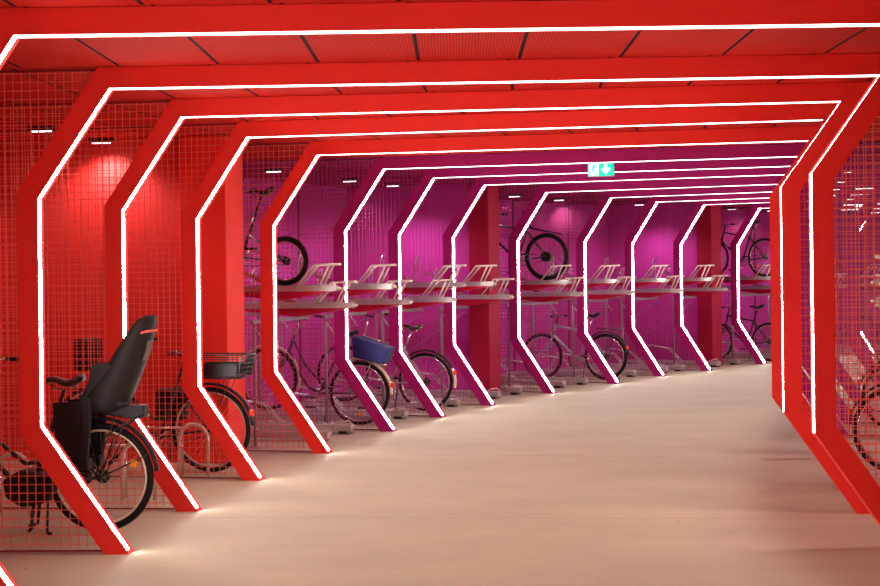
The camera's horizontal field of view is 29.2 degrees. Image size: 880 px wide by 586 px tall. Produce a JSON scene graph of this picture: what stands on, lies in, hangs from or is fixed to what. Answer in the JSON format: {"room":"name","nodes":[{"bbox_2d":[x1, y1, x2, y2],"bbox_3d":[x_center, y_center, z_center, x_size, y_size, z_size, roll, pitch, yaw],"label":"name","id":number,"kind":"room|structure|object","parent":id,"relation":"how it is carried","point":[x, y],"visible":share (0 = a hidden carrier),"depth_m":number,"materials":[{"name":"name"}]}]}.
{"room":"parking garage","nodes":[
{"label":"parking garage","id":0,"kind":"room"},
{"bbox_2d":[0,261,2,460],"bbox_3d":[-4.536,0.166,6.788,0.578,2.822,16.573,-1,1,2],"label":"wall","id":1,"kind":"structure","parent":0,"point":[0,261],"depth_m":15.00,"materials":[{"name":"red paint"}]},
{"bbox_2d":[0,137,181,461],"bbox_3d":[-3.067,0.070,14.882,1.720,2.822,0.100,-1,1,13],"label":"wall partition","id":2,"kind":"structure","parent":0,"point":[161,246],"depth_m":14.81,"materials":[{"name":"red paint"}]},
{"bbox_2d":[348,183,470,391],"bbox_3d":[-0.398,-0.041,22.888,1.910,2.822,0.100,0,1,26],"label":"wire mesh","id":3,"kind":"structure","parent":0,"point":[462,239],"depth_m":22.78,"materials":[{"name":"purple paint"}]},
{"bbox_2d":[0,344,879,585],"bbox_3d":[4.000,1.420,17.156,14.459,0.100,40.882,-1,1,19],"label":"floor","id":4,"kind":"structure","parent":0,"point":[686,477],"depth_m":11.52,"materials":[{"name":"concrete"}]},
{"bbox_2d":[0,451,31,514],"bbox_3d":[-3.249,1.297,11.586,0.976,0.436,0.148,-1,1,6],"label":"hoop","id":5,"kind":"object","parent":4,"relation":"on","point":[5,455],"visible":0.45,"depth_m":11.48,"materials":[{"name":"metal"}]},
{"bbox_2d":[0,69,101,551],"bbox_3d":[-3.229,0.121,9.893,2.515,2.820,0.025,-1,1,2],"label":"mesh screen","id":6,"kind":"object","parent":4,"relation":"on","point":[89,70],"visible":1,"depth_m":9.86,"materials":[{"name":"red metal"}]},
{"bbox_2d":[0,357,159,534],"bbox_3d":[-2.661,0.966,10.751,1.796,1.107,0.611,-1,1,7],"label":"bicycle","id":7,"kind":"object","parent":4,"relation":"on","point":[135,412],"visible":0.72,"depth_m":10.65,"materials":[{"name":"black metal"}]},
{"bbox_2d":[53,315,157,470],"bbox_3d":[-2.108,0.625,10.676,0.638,0.968,0.340,-1,1,7],"label":"seat","id":8,"kind":"object","parent":7,"relation":"on","point":[112,385],"visible":0.89,"depth_m":10.53,"materials":[{"name":"grey plastic"}]},
{"bbox_2d":[0,101,174,508],"bbox_3d":[-3.071,0.101,11.750,2.515,2.820,0.025,-1,1,7],"label":"mesh screen","id":9,"kind":"object","parent":4,"relation":"on","point":[143,102],"visible":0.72,"depth_m":11.69,"materials":[{"name":"red metal"}]},
{"bbox_2d":[0,123,240,478],"bbox_3d":[-2.796,0.080,13.603,2.515,2.820,0.025,-1,1,12],"label":"mesh screen","id":10,"kind":"object","parent":4,"relation":"on","point":[230,124],"visible":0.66,"depth_m":13.54,"materials":[{"name":"red metal"}]},
{"bbox_2d":[107,442,156,499],"bbox_3d":[-2.524,1.280,12.336,0.976,0.436,0.148,-1,1,8],"label":"hoop","id":11,"kind":"object","parent":4,"relation":"on","point":[123,455],"visible":0.41,"depth_m":12.23,"materials":[{"name":"metal"}]},
{"bbox_2d":[104,423,209,476],"bbox_3d":[-2.320,1.264,13.757,0.976,0.436,0.148,-1,1,12],"label":"hoop","id":12,"kind":"object","parent":4,"relation":"on","point":[180,435],"visible":0.66,"depth_m":13.64,"materials":[{"name":"metal"}]},
{"bbox_2d":[64,338,255,471],"bbox_3d":[-2.387,0.930,14.050,1.798,1.108,0.604,-1,1,15],"label":"bicycle","id":13,"kind":"object","parent":4,"relation":"on","point":[227,370],"visible":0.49,"depth_m":13.98,"materials":[{"name":"black metal"}]},
{"bbox_2d":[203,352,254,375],"bbox_3d":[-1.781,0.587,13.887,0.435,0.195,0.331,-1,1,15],"label":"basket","id":14,"kind":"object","parent":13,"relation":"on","point":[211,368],"depth_m":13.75,"materials":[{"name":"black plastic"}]},
{"bbox_2d":[203,353,255,377],"bbox_3d":[-1.798,0.595,13.888,0.478,0.190,0.339,-1,1,15],"label":"basket","id":15,"kind":"object","parent":13,"relation":"on","point":[226,369],"depth_m":13.75,"materials":[{"name":"black metal"}]},
{"bbox_2d":[178,136,244,463],"bbox_3d":[-1.991,0.057,14.768,0.430,2.822,0.450,-1,1,13],"label":"square column","id":16,"kind":"structure","parent":4,"relation":"on","point":[222,222],"depth_m":14.55,"materials":[{"name":"red paint"}]},
{"bbox_2d":[242,143,311,451],"bbox_3d":[-2.384,0.055,15.618,2.515,2.820,0.025,-1,1,13],"label":"mesh screen","id":17,"kind":"object","parent":4,"relation":"on","point":[284,144],"visible":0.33,"depth_m":15.45,"materials":[{"name":"red metal"}]},
{"bbox_2d":[247,316,308,447],"bbox_3d":[-2.164,0.851,16.751,1.488,1.201,1.671,-1,1,13],"label":"stand","id":18,"kind":"object","parent":4,"relation":"on","point":[253,322],"visible":0.3,"depth_m":15.85,"materials":[{"name":"silver metal"}]},
{"bbox_2d":[244,263,341,299],"bbox_3d":[-1.903,-0.172,16.684,1.944,0.491,0.172,-1,1,14],"label":"tray","id":19,"kind":"object","parent":18,"relation":"on","point":[284,292],"visible":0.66,"depth_m":16.51,"materials":[{"name":"metal"}]},
{"bbox_2d":[243,177,308,285],"bbox_3d":[-2.024,-0.617,16.689,1.396,1.105,0.593,0,1,35],"label":"bicycle","id":20,"kind":"object","parent":19,"relation":"on","point":[285,260],"visible":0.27,"depth_m":16.57,"materials":[{"name":"black metal"}]},
{"bbox_2d":[245,269,357,316],"bbox_3d":[-1.765,-0.003,17.222,1.944,0.491,0.172,-1,1,15],"label":"tray","id":21,"kind":"object","parent":18,"relation":"on","point":[290,307],"visible":0.66,"depth_m":17.07,"materials":[{"name":"metal"}]},
{"bbox_2d":[249,420,331,440],"bbox_3d":[-1.929,1.266,16.641,1.846,0.367,0.150,-1,1,14],"label":"channel","id":22,"kind":"object","parent":4,"relation":"on","point":[326,435],"visible":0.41,"depth_m":16.48,"materials":[{"name":"metal"}]},
{"bbox_2d":[246,399,354,433],"bbox_3d":[-1.740,1.256,17.392,1.846,0.367,0.150,-1,1,15],"label":"channel","id":23,"kind":"object","parent":4,"relation":"on","point":[341,428],"visible":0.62,"depth_m":17.28,"materials":[{"name":"metal"}]},
{"bbox_2d":[245,312,366,422],"bbox_3d":[-1.621,0.826,18.691,1.488,1.201,1.393,-1,1,16],"label":"stand","id":24,"kind":"object","parent":4,"relation":"on","point":[256,313],"visible":0.34,"depth_m":18.00,"materials":[{"name":"silver metal"}]},
{"bbox_2d":[244,253,396,296],"bbox_3d":[-1.395,-0.196,18.514,1.944,0.491,0.172,-1,1,17],"label":"tray","id":25,"kind":"object","parent":24,"relation":"on","point":[361,288],"visible":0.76,"depth_m":18.29,"materials":[{"name":"metal"}]},
{"bbox_2d":[251,269,412,311],"bbox_3d":[-1.224,-0.028,19.069,1.944,0.491,0.172,-1,1,18],"label":"tray","id":26,"kind":"object","parent":24,"relation":"on","point":[364,305],"visible":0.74,"depth_m":18.86,"materials":[{"name":"metal"}]},
{"bbox_2d":[242,158,378,429],"bbox_3d":[-1.838,0.028,17.770,2.515,2.820,0.025,-1,1,15],"label":"mesh screen","id":27,"kind":"object","parent":4,"relation":"on","point":[354,160],"visible":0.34,"depth_m":17.63,"materials":[{"name":"purple metal"}]},
{"bbox_2d":[247,392,390,420],"bbox_3d":[-1.395,1.241,18.571,1.846,0.367,0.150,-1,1,17],"label":"channel","id":28,"kind":"object","parent":4,"relation":"on","point":[334,416],"visible":0.38,"depth_m":18.51,"materials":[{"name":"metal"}]},
{"bbox_2d":[246,314,394,424],"bbox_3d":[-1.353,0.830,18.362,1.769,1.197,0.600,-1,1,5],"label":"bicycle","id":29,"kind":"object","parent":4,"relation":"on","point":[377,353],"visible":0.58,"depth_m":18.20,"materials":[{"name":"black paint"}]},
{"bbox_2d":[257,385,407,418],"bbox_3d":[-1.209,1.233,19.176,1.846,0.367,0.150,-1,1,19],"label":"channel","id":30,"kind":"object","parent":4,"relation":"on","point":[398,414],"visible":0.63,"depth_m":19.06,"materials":[{"name":"metal"}]},
{"bbox_2d":[243,168,428,415],"bbox_3d":[-1.301,0.004,19.511,2.515,2.820,0.025,-1,1,19],"label":"mesh screen","id":31,"kind":"object","parent":4,"relation":"on","point":[403,170],"visible":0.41,"depth_m":19.46,"materials":[{"name":"purple metal"}]},
{"bbox_2d":[280,308,422,407],"bbox_3d":[-1.028,0.802,20.413,1.488,1.201,1.389,-1,1,20],"label":"stand","id":32,"kind":"object","parent":4,"relation":"on","point":[417,309],"visible":0.28,"depth_m":19.68,"materials":[{"name":"silver metal"}]},
{"bbox_2d":[308,269,456,308],"bbox_3d":[-0.708,-0.048,20.494,1.944,0.491,0.172,-1,1,21],"label":"tray","id":33,"kind":"object","parent":32,"relation":"on","point":[418,302],"visible":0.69,"depth_m":20.24,"materials":[{"name":"metal"}]},
{"bbox_2d":[352,255,466,293],"bbox_3d":[-0.582,-0.228,20.830,1.944,0.491,0.172,0,1,22],"label":"tray","id":34,"kind":"object","parent":32,"relation":"on","point":[414,287],"visible":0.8,"depth_m":20.62,"materials":[{"name":"metal"}]},
{"bbox_2d":[302,379,442,408],"bbox_3d":[-0.808,1.217,20.280,1.846,0.367,0.150,-1,1,21],"label":"channel","id":35,"kind":"object","parent":4,"relation":"on","point":[390,403],"visible":0.37,"depth_m":20.27,"materials":[{"name":"metal"}]},
{"bbox_2d":[317,313,456,410],"bbox_3d":[-0.657,0.819,20.163,1.730,1.164,0.597,0,1,38],"label":"bicycle","id":36,"kind":"object","parent":35,"relation":"on","point":[426,381],"visible":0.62,"depth_m":20.03,"materials":[{"name":"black metal"}]},
{"bbox_2d":[297,177,480,404],"bbox_3d":[-0.654,-0.020,21.211,2.515,2.820,0.025,0,1,23],"label":"mesh screen","id":37,"kind":"object","parent":4,"relation":"on","point":[445,182],"visible":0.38,"depth_m":21.20,"materials":[{"name":"purple metal"}]},
{"bbox_2d":[324,377,460,406],"bbox_3d":[-0.585,1.208,20.872,1.846,0.367,0.150,0,1,22],"label":"channel","id":38,"kind":"object","parent":4,"relation":"on","point":[452,402],"visible":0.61,"depth_m":20.70,"materials":[{"name":"metal"}]},
{"bbox_2d":[349,306,467,397],"bbox_3d":[-0.384,0.779,21.976,1.488,1.201,0.956,0,1,23],"label":"stand","id":39,"kind":"object","parent":4,"relation":"on","point":[458,307],"visible":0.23,"depth_m":21.35,"materials":[{"name":"silver metal"}]},
{"bbox_2d":[382,269,513,305],"bbox_3d":[0.081,-0.076,22.386,1.944,0.491,0.172,0,1,25],"label":"tray","id":40,"kind":"object","parent":39,"relation":"on","point":[463,298],"visible":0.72,"depth_m":22.14,"materials":[{"name":"metal"}]},
{"bbox_2d":[403,255,496,291],"bbox_3d":[-0.166,-0.243,21.820,1.944,0.491,0.172,0,1,24],"label":"tray","id":41,"kind":"object","parent":39,"relation":"on","point":[469,285],"visible":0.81,"depth_m":21.53,"materials":[{"name":"metal"}]},
{"bbox_2d":[374,372,500,398],"bbox_3d":[-0.029,1.189,22.180,1.846,0.367,0.150,0,1,24],"label":"channel","id":42,"kind":"object","parent":4,"relation":"on","point":[494,394],"visible":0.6,"depth_m":22.04,"materials":[{"name":"metal"}]},
{"bbox_2d":[0,0,879,585],"bbox_3d":[0.141,0.100,7.673,5.199,2.820,0.130,-1,1,0],"label":"portal","id":43,"kind":"object","parent":4,"relation":"on","point":[16,24],"visible":1,"depth_m":7.60,"materials":[{"name":"red paint"}]},
{"bbox_2d":[17,53,879,554],"bbox_3d":[0.151,0.080,9.747,5.198,2.820,0.131,-1,1,2],"label":"portal","id":44,"kind":"object","parent":4,"relation":"on","point":[34,430],"visible":1,"depth_m":9.69,"materials":[{"name":"red paint"}]},
{"bbox_2d":[468,183,500,390],"bbox_3d":[0.593,-0.049,22.411,0.290,2.822,0.360,0,1,26],"label":"square column","id":45,"kind":"structure","parent":4,"relation":"on","point":[485,350],"depth_m":22.26,"materials":[{"name":"paint"}]},
{"bbox_2d":[104,82,871,513],"bbox_3d":[0.290,0.062,11.366,5.198,2.820,0.130,-1,1,6],"label":"portal","id":46,"kind":"object","parent":4,"relation":"on","point":[847,95],"visible":0.86,"depth_m":11.25,"materials":[{"name":"red paint"}]},
{"bbox_2d":[181,103,837,487],"bbox_3d":[0.513,0.045,12.901,5.198,2.820,0.130,-1,1,12],"label":"portal","id":47,"kind":"object","parent":4,"relation":"on","point":[191,217],"visible":0.86,"depth_m":13.01,"materials":[{"name":"red paint"}]},
{"bbox_2d":[501,384,522,394],"bbox_3d":[0.289,1.178,22.913,1.846,0.367,0.150,0,1,25],"label":"channel","id":48,"kind":"object","parent":4,"relation":"on","point":[513,390],"visible":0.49,"depth_m":22.53,"materials":[{"name":"metal"}]},
{"bbox_2d":[499,184,540,391],"bbox_3d":[0.260,-0.052,23.310,2.515,2.820,0.025,0,1,26],"label":"mesh screen","id":49,"kind":"object","parent":4,"relation":"on","point":[538,185],"visible":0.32,"depth_m":22.97,"materials":[{"name":"purple metal"}]},
{"bbox_2d":[500,302,557,386],"bbox_3d":[0.740,0.742,24.343,1.488,1.201,1.649,0,1,26],"label":"stand","id":50,"kind":"object","parent":4,"relation":"on","point":[535,303],"visible":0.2,"depth_m":23.38,"materials":[{"name":"silver metal"}]},
{"bbox_2d":[499,257,571,289],"bbox_3d":[0.978,-0.279,24.136,1.944,0.491,0.172,0,1,28],"label":"tray","id":51,"kind":"object","parent":50,"relation":"on","point":[526,284],"visible":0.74,"depth_m":23.86,"materials":[{"name":"metal"}]},
{"bbox_2d":[499,209,567,279],"bbox_3d":[1.029,-0.686,24.104,1.740,1.024,0.626,0,1,28],"label":"bicycle","id":52,"kind":"object","parent":51,"relation":"on","point":[545,256],"visible":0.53,"depth_m":23.88,"materials":[{"name":"black metal"}]},
{"bbox_2d":[500,277,584,301],"bbox_3d":[1.208,-0.111,24.533,1.944,0.491,0.172,0,1,28],"label":"tray","id":53,"kind":"object","parent":50,"relation":"on","point":[537,295],"visible":0.66,"depth_m":24.28,"materials":[{"name":"metal"}]},
{"bbox_2d":[501,365,565,387],"bbox_3d":[0.970,1.157,24.164,1.846,0.367,0.150,0,1,28],"label":"channel","id":54,"kind":"object","parent":4,"relation":"on","point":[557,384],"visible":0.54,"depth_m":23.95,"materials":[{"name":"metal"}]},
{"bbox_2d":[260,126,817,453],"bbox_3d":[0.916,0.021,14.871,5.199,2.820,0.130,-1,1,13],"label":"portal","id":55,"kind":"object","parent":4,"relation":"on","point":[269,223],"visible":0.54,"depth_m":15.12,"materials":[{"name":"red paint"}]},
{"bbox_2d":[501,358,587,384],"bbox_3d":[1.350,1.146,24.822,1.846,0.367,0.150,0,1,29],"label":"channel","id":56,"kind":"object","parent":4,"relation":"on","point":[580,381],"visible":0.51,"depth_m":24.57,"materials":[{"name":"metal"}]},
{"bbox_2d":[499,191,606,382],"bbox_3d":[1.353,-0.084,25.200,2.515,2.820,0.025,0,1,29],"label":"mesh screen","id":57,"kind":"object","parent":4,"relation":"on","point":[594,198],"visible":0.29,"depth_m":25.03,"materials":[{"name":"purple metal"}]},
{"bbox_2d":[500,299,607,376],"bbox_3d":[1.772,0.712,26.107,1.528,1.201,1.451,0,1,30],"label":"stand","id":58,"kind":"object","parent":4,"relation":"on","point":[602,300],"visible":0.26,"depth_m":25.95,"materials":[{"name":"silver metal"}]},
{"bbox_2d":[502,258,619,288],"bbox_3d":[1.832,-0.305,25.663,1.944,0.491,0.172,0,1,30],"label":"tray","id":59,"kind":"object","parent":58,"relation":"on","point":[592,282],"visible":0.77,"depth_m":25.31,"materials":[{"name":"metal"}]},
{"bbox_2d":[542,268,635,299],"bbox_3d":[2.149,-0.140,26.256,1.944,0.491,0.172,0,1,31],"label":"tray","id":60,"kind":"object","parent":58,"relation":"on","point":[594,294],"visible":0.7,"depth_m":25.95,"materials":[{"name":"metal"}]},
{"bbox_2d":[514,354,620,378],"bbox_3d":[1.960,1.128,25.945,1.846,0.367,0.150,0,1,31],"label":"channel","id":61,"kind":"object","parent":4,"relation":"on","point":[586,374],"visible":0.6,"depth_m":25.94,"materials":[{"name":"metal"}]},
{"bbox_2d":[524,312,628,379],"bbox_3d":[2.047,0.803,25.667,1.806,1.027,0.626,0,1,30],"label":"bicycle","id":62,"kind":"object","parent":4,"relation":"on","point":[619,340],"visible":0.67,"depth_m":25.52,"materials":[{"name":"grey paint"}]},
{"bbox_2d":[512,197,653,375],"bbox_3d":[2.262,-0.112,26.896,2.515,2.820,0.025,0,1,32],"label":"mesh screen","id":63,"kind":"object","parent":4,"relation":"on","point":[641,199],"visible":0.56,"depth_m":26.82,"materials":[{"name":"purple metal"}]},
{"bbox_2d":[542,352,636,376],"bbox_3d":[2.275,1.118,26.537,1.846,0.367,0.150,0,1,31],"label":"channel","id":64,"kind":"object","parent":4,"relation":"on","point":[629,373],"visible":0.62,"depth_m":26.45,"materials":[{"name":"metal"}]},
{"bbox_2d":[333,144,847,435],"bbox_3d":[1.423,-0.005,16.871,5.198,2.820,0.130,-1,1,15],"label":"portal","id":65,"kind":"object","parent":4,"relation":"on","point":[380,165],"visible":0.54,"depth_m":17.15,"materials":[{"name":"purple paint"}]},
{"bbox_2d":[549,297,657,368],"bbox_3d":[2.685,0.686,27.633,1.488,1.201,1.269,0,1,32],"label":"stand","id":66,"kind":"object","parent":4,"relation":"on","point":[621,300],"visible":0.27,"depth_m":27.49,"materials":[{"name":"silver metal"}]},
{"bbox_2d":[561,257,669,286],"bbox_3d":[2.822,-0.333,27.316,1.944,0.491,0.172,0,1,33],"label":"tray","id":67,"kind":"object","parent":66,"relation":"on","point":[643,281],"visible":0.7,"depth_m":26.96,"materials":[{"name":"metal"}]},
{"bbox_2d":[588,268,684,297],"bbox_3d":[3.122,-0.166,27.732,1.944,0.491,0.172,0,1,34],"label":"tray","id":68,"kind":"object","parent":66,"relation":"on","point":[642,292],"visible":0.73,"depth_m":27.42,"materials":[{"name":"metal"}]},
{"bbox_2d":[567,350,668,372],"bbox_3d":[2.892,1.101,27.452,1.846,0.367,0.150,0,1,33],"label":"channel","id":69,"kind":"object","parent":4,"relation":"on","point":[665,369],"visible":0.53,"depth_m":27.35,"materials":[{"name":"metal"}]},
{"bbox_2d":[388,152,856,423],"bbox_3d":[1.895,-0.025,18.402,5.198,2.820,0.130,-1,1,19],"label":"portal","id":70,"kind":"object","parent":4,"relation":"on","point":[430,175],"visible":0.52,"depth_m":18.79,"materials":[{"name":"purple paint"}]},
{"bbox_2d":[567,200,699,369],"bbox_3d":[3.229,-0.137,28.238,2.515,2.820,0.025,0,1,34],"label":"mesh screen","id":71,"kind":"object","parent":4,"relation":"on","point":[686,202],"visible":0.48,"depth_m":28.15,"materials":[{"name":"purple metal"}]},
{"bbox_2d":[590,348,684,370],"bbox_3d":[3.229,1.093,27.921,1.846,0.367,0.150,0,1,34],"label":"channel","id":72,"kind":"object","parent":4,"relation":"on","point":[676,367],"visible":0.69,"depth_m":27.59,"materials":[{"name":"metal"}]},
{"bbox_2d":[605,296,696,364],"bbox_3d":[3.637,0.661,28.933,1.495,1.201,0.946,0,1,35],"label":"stand","id":73,"kind":"object","parent":4,"relation":"on","point":[672,298],"visible":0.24,"depth_m":28.93,"materials":[{"name":"silver metal"}]},
{"bbox_2d":[616,258,714,285],"bbox_3d":[3.768,-0.358,28.658,1.944,0.491,0.172,0,1,35],"label":"tray","id":74,"kind":"object","parent":73,"relation":"on","point":[687,281],"visible":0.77,"depth_m":28.30,"materials":[{"name":"metal"}]},
{"bbox_2d":[639,268,728,295],"bbox_3d":[4.089,-0.191,29.123,1.944,0.491,0.172,0,1,36],"label":"tray","id":75,"kind":"object","parent":73,"relation":"on","point":[690,291],"visible":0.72,"depth_m":28.80,"materials":[{"name":"metal"}]},
{"bbox_2d":[443,161,874,412],"bbox_3d":[2.468,-0.047,19.908,5.198,2.820,0.130,0,1,23],"label":"portal","id":76,"kind":"object","parent":4,"relation":"on","point":[476,191],"visible":0.53,"depth_m":20.59,"materials":[{"name":"purple paint"}]},
{"bbox_2d":[627,344,720,366],"bbox_3d":[4.017,1.072,29.060,1.846,0.367,0.150,0,1,36],"label":"channel","id":77,"kind":"object","parent":4,"relation":"on","point":[669,362],"visible":0.61,"depth_m":29.00,"materials":[{"name":"metal"}]},
{"bbox_2d":[509,171,879,392],"bbox_3d":[3.308,-0.076,21.842,5.198,2.820,0.130,0,1,26],"label":"portal","id":78,"kind":"object","parent":4,"relation":"on","point":[534,368],"visible":0.67,"depth_m":22.50,"materials":[{"name":"purple paint"}]},
{"bbox_2d":[696,202,721,365],"bbox_3d":[4.652,-0.165,29.151,0.290,2.822,0.360,0,1,38],"label":"square column","id":79,"kind":"structure","parent":4,"relation":"on","point":[708,225],"depth_m":29.02,"materials":[{"name":"paint"}]},
{"bbox_2d":[576,182,877,383],"bbox_3d":[4.303,-0.105,23.543,5.198,2.820,0.131,0,1,29],"label":"portal","id":80,"kind":"object","parent":4,"relation":"on","point":[606,199],"visible":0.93,"depth_m":24.59,"materials":[{"name":"purple paint"}]},
{"bbox_2d":[721,203,755,363],"bbox_3d":[4.516,-0.171,30.101,2.515,2.820,0.025,0,1,38],"label":"mesh screen","id":81,"kind":"object","parent":4,"relation":"on","point":[735,206],"visible":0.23,"depth_m":29.66,"materials":[{"name":"purple metal"}]},
{"bbox_2d":[721,207,770,352],"bbox_3d":[5.927,-0.204,31.719,2.515,2.820,0.025,0,1,40],"label":"mesh screen","id":82,"kind":"object","parent":4,"relation":"on","point":[738,211],"visible":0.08,"depth_m":31.79,"materials":[{"name":"purple metal"}]},
{"bbox_2d":[722,304,770,360],"bbox_3d":[5.484,0.710,30.626,1.760,1.024,0.626,0,1,39],"label":"bicycle","id":83,"kind":"object","parent":4,"relation":"on","point":[762,305],"visible":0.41,"depth_m":30.47,"materials":[{"name":"black metal"}]},
{"bbox_2d":[722,341,771,360],"bbox_3d":[5.360,1.038,30.789,1.846,0.367,0.150,0,1,39],"label":"channel","id":84,"kind":"object","parent":4,"relation":"on","point":[769,356],"visible":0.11,"depth_m":30.61,"materials":[{"name":"metal"}]},
{"bbox_2d":[723,294,770,358],"bbox_3d":[5.178,0.622,30.999,1.488,1.201,1.614,0,1,38],"label":"stand","id":85,"kind":"object","parent":4,"relation":"on","point":[741,294],"visible":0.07,"depth_m":30.40,"materials":[{"name":"silver metal"}]},
{"bbox_2d":[721,258,770,284],"bbox_3d":[5.266,-0.396,30.644,1.944,0.491,0.172,0,1,39],"label":"tray","id":86,"kind":"object","parent":85,"relation":"on","point":[745,280],"visible":0.44,"depth_m":30.32,"materials":[{"name":"metal"}]},
{"bbox_2d":[721,220,770,276],"bbox_3d":[5.395,-0.803,30.532,1.760,1.024,0.626,0,1,39],"label":"bicycle","id":87,"kind":"object","parent":86,"relation":"on","point":[764,256],"visible":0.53,"depth_m":30.36,"materials":[{"name":"black metal"}]},
{"bbox_2d":[722,267,770,293],"bbox_3d":[5.647,-0.230,31.081,1.944,0.491,0.172,0,1,40],"label":"tray","id":88,"kind":"object","parent":85,"relation":"on","point":[757,288],"visible":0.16,"depth_m":30.90,"materials":[{"name":"metal"}]},
{"bbox_2d":[624,189,871,375],"bbox_3d":[5.136,-0.131,25.110,5.198,2.820,0.130,0,1,32],"label":"portal","id":89,"kind":"object","parent":4,"relation":"on","point":[629,243],"visible":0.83,"depth_m":26.29,"materials":[{"name":"purple paint"}]},
{"bbox_2d":[728,293,770,351],"bbox_3d":[6.569,0.590,32.529,1.488,1.201,1.508,0,1,42],"label":"stand","id":90,"kind":"object","parent":4,"relation":"on","point":[741,293],"visible":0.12,"depth_m":33.48,"materials":[{"name":"silver metal"}]},
{"bbox_2d":[673,195,863,370],"bbox_3d":[6.020,-0.154,26.326,5.198,2.820,0.130,0,1,34],"label":"portal","id":91,"kind":"object","parent":4,"relation":"on","point":[678,251],"visible":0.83,"depth_m":27.63,"materials":[{"name":"purple paint"}]},
{"bbox_2d":[754,210,854,348],"bbox_3d":[7.267,-0.235,33.210,2.515,2.820,0.025,0,1,43],"label":"mesh screen","id":92,"kind":"object","parent":4,"relation":"on","point":[838,237],"visible":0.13,"depth_m":33.88,"materials":[{"name":"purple metal"}]},
{"bbox_2d":[731,199,878,363],"bbox_3d":[7.188,-0.185,28.025,5.198,2.820,0.131,0,1,38],"label":"portal","id":93,"kind":"object","parent":4,"relation":"on","point":[756,208],"visible":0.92,"depth_m":29.49,"materials":[{"name":"purple paint"}]},
{"bbox_2d":[800,116,879,483],"bbox_3d":[3.789,0.022,10.970,2.846,2.820,0.025,-1,1,6],"label":"mesh screen","id":94,"kind":"object","parent":4,"relation":"on","point":[865,139],"visible":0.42,"depth_m":11.09,"materials":[{"name":"red metal"}]},
{"bbox_2d":[800,142,879,435],"bbox_3d":[4.819,-0.039,15.940,2.846,2.820,0.025,-1,1,15],"label":"mesh screen","id":95,"kind":"object","parent":4,"relation":"on","point":[868,170],"visible":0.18,"depth_m":16.17,"materials":[{"name":"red metal"}]},
{"bbox_2d":[834,119,879,480],"bbox_3d":[3.669,0.037,9.602,2.846,2.820,0.025,-1,1,2],"label":"mesh screen","id":96,"kind":"object","parent":4,"relation":"on","point":[872,128],"visible":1,"depth_m":9.65,"materials":[{"name":"red metal"}]},
{"bbox_2d":[834,152,879,422],"bbox_3d":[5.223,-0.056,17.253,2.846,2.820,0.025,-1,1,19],"label":"mesh screen","id":97,"kind":"object","parent":4,"relation":"on","point":[860,159],"visible":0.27,"depth_m":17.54,"materials":[{"name":"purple metal"}]},
{"bbox_2d":[843,209,878,352],"bbox_3d":[9.740,-0.244,30.901,5.199,2.820,0.132,0,1,43],"label":"portal","id":98,"kind":"object","parent":4,"relation":"on","point":[868,343],"visible":0.06,"depth_m":32.58,"materials":[{"name":"purple paint"}]},
{"bbox_2d":[847,376,879,468],"bbox_3d":[4.081,0.858,13.097,1.796,1.107,0.611,-1,1,12],"label":"bicycle","id":99,"kind":"object","parent":4,"relation":"on","point":[863,403],"visible":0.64,"depth_m":13.25,"materials":[{"name":"black metal"}]},
{"bbox_2d":[858,354,879,424],"bbox_3d":[5.012,0.813,16.540,1.796,1.107,0.611,-1,1,17],"label":"bicycle","id":100,"kind":"object","parent":4,"relation":"on","point":[865,386],"visible":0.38,"depth_m":16.76,"materials":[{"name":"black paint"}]},
{"bbox_2d":[860,202,879,349],"bbox_3d":[6.481,-0.102,20.316,2.846,2.820,0.025,0,1,26],"label":"mesh screen","id":101,"kind":"object","parent":4,"relation":"on","point":[862,318],"visible":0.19,"depth_m":20.88,"materials":[{"name":"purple metal"}]},
{"bbox_2d":[0,0,879,214],"bbox_3d":[6.196,-1.540,18.162,21.943,0.100,39.350,-1,1,0],"label":"ceiling","id":102,"kind":"structure","parent":0,"point":[50,53],"depth_m":9.55,"materials":[{"name":"red paint"}]},
{"bbox_2d":[27,125,54,131],"bbox_3d":[-3.164,-1.302,13.399,0.200,0.047,0.080,-1,1,11],"label":"ceiling lamp","id":103,"kind":"object","parent":102,"relation":"attached to","point":[40,126],"visible":0.64,"depth_m":13.36,"materials":[{"name":"black metal"}]},
{"bbox_2d":[588,163,614,176],"bbox_3d":[1.677,-1.321,17.592,0.277,0.213,0.050,-1,1,17],"label":"exit sign","id":104,"kind":"object","parent":102,"relation":"hanging from","point":[594,169],"visible":0.84,"depth_m":17.58,"materials":[{"name":"green plastic"}]},
{"bbox_2d":[242,178,860,407],"bbox_3d":[1.673,-0.102,26.554,2.269,2.822,25.550,0,1,31],"label":"wall","id":105,"kind":"structure","parent":0,"point":[538,221],"depth_m":28.19,"materials":[{"name":"purple paint"}]},
{"bbox_2d":[607,202,697,364],"bbox_3d":[3.783,-0.160,29.825,1.910,2.822,0.100,0,1,38],"label":"wall partition","id":106,"kind":"structure","parent":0,"point":[690,245],"depth_m":29.72,"materials":[{"name":"purple paint"}]},
{"bbox_2d":[860,214,879,343],"bbox_3d":[12.514,-0.303,33.305,0.100,2.822,9.800,-1,1,-42],"label":"wall","id":107,"kind":"structure","parent":0,"point":[871,219],"depth_m":36.71,"materials":[{"name":"purple paint"}]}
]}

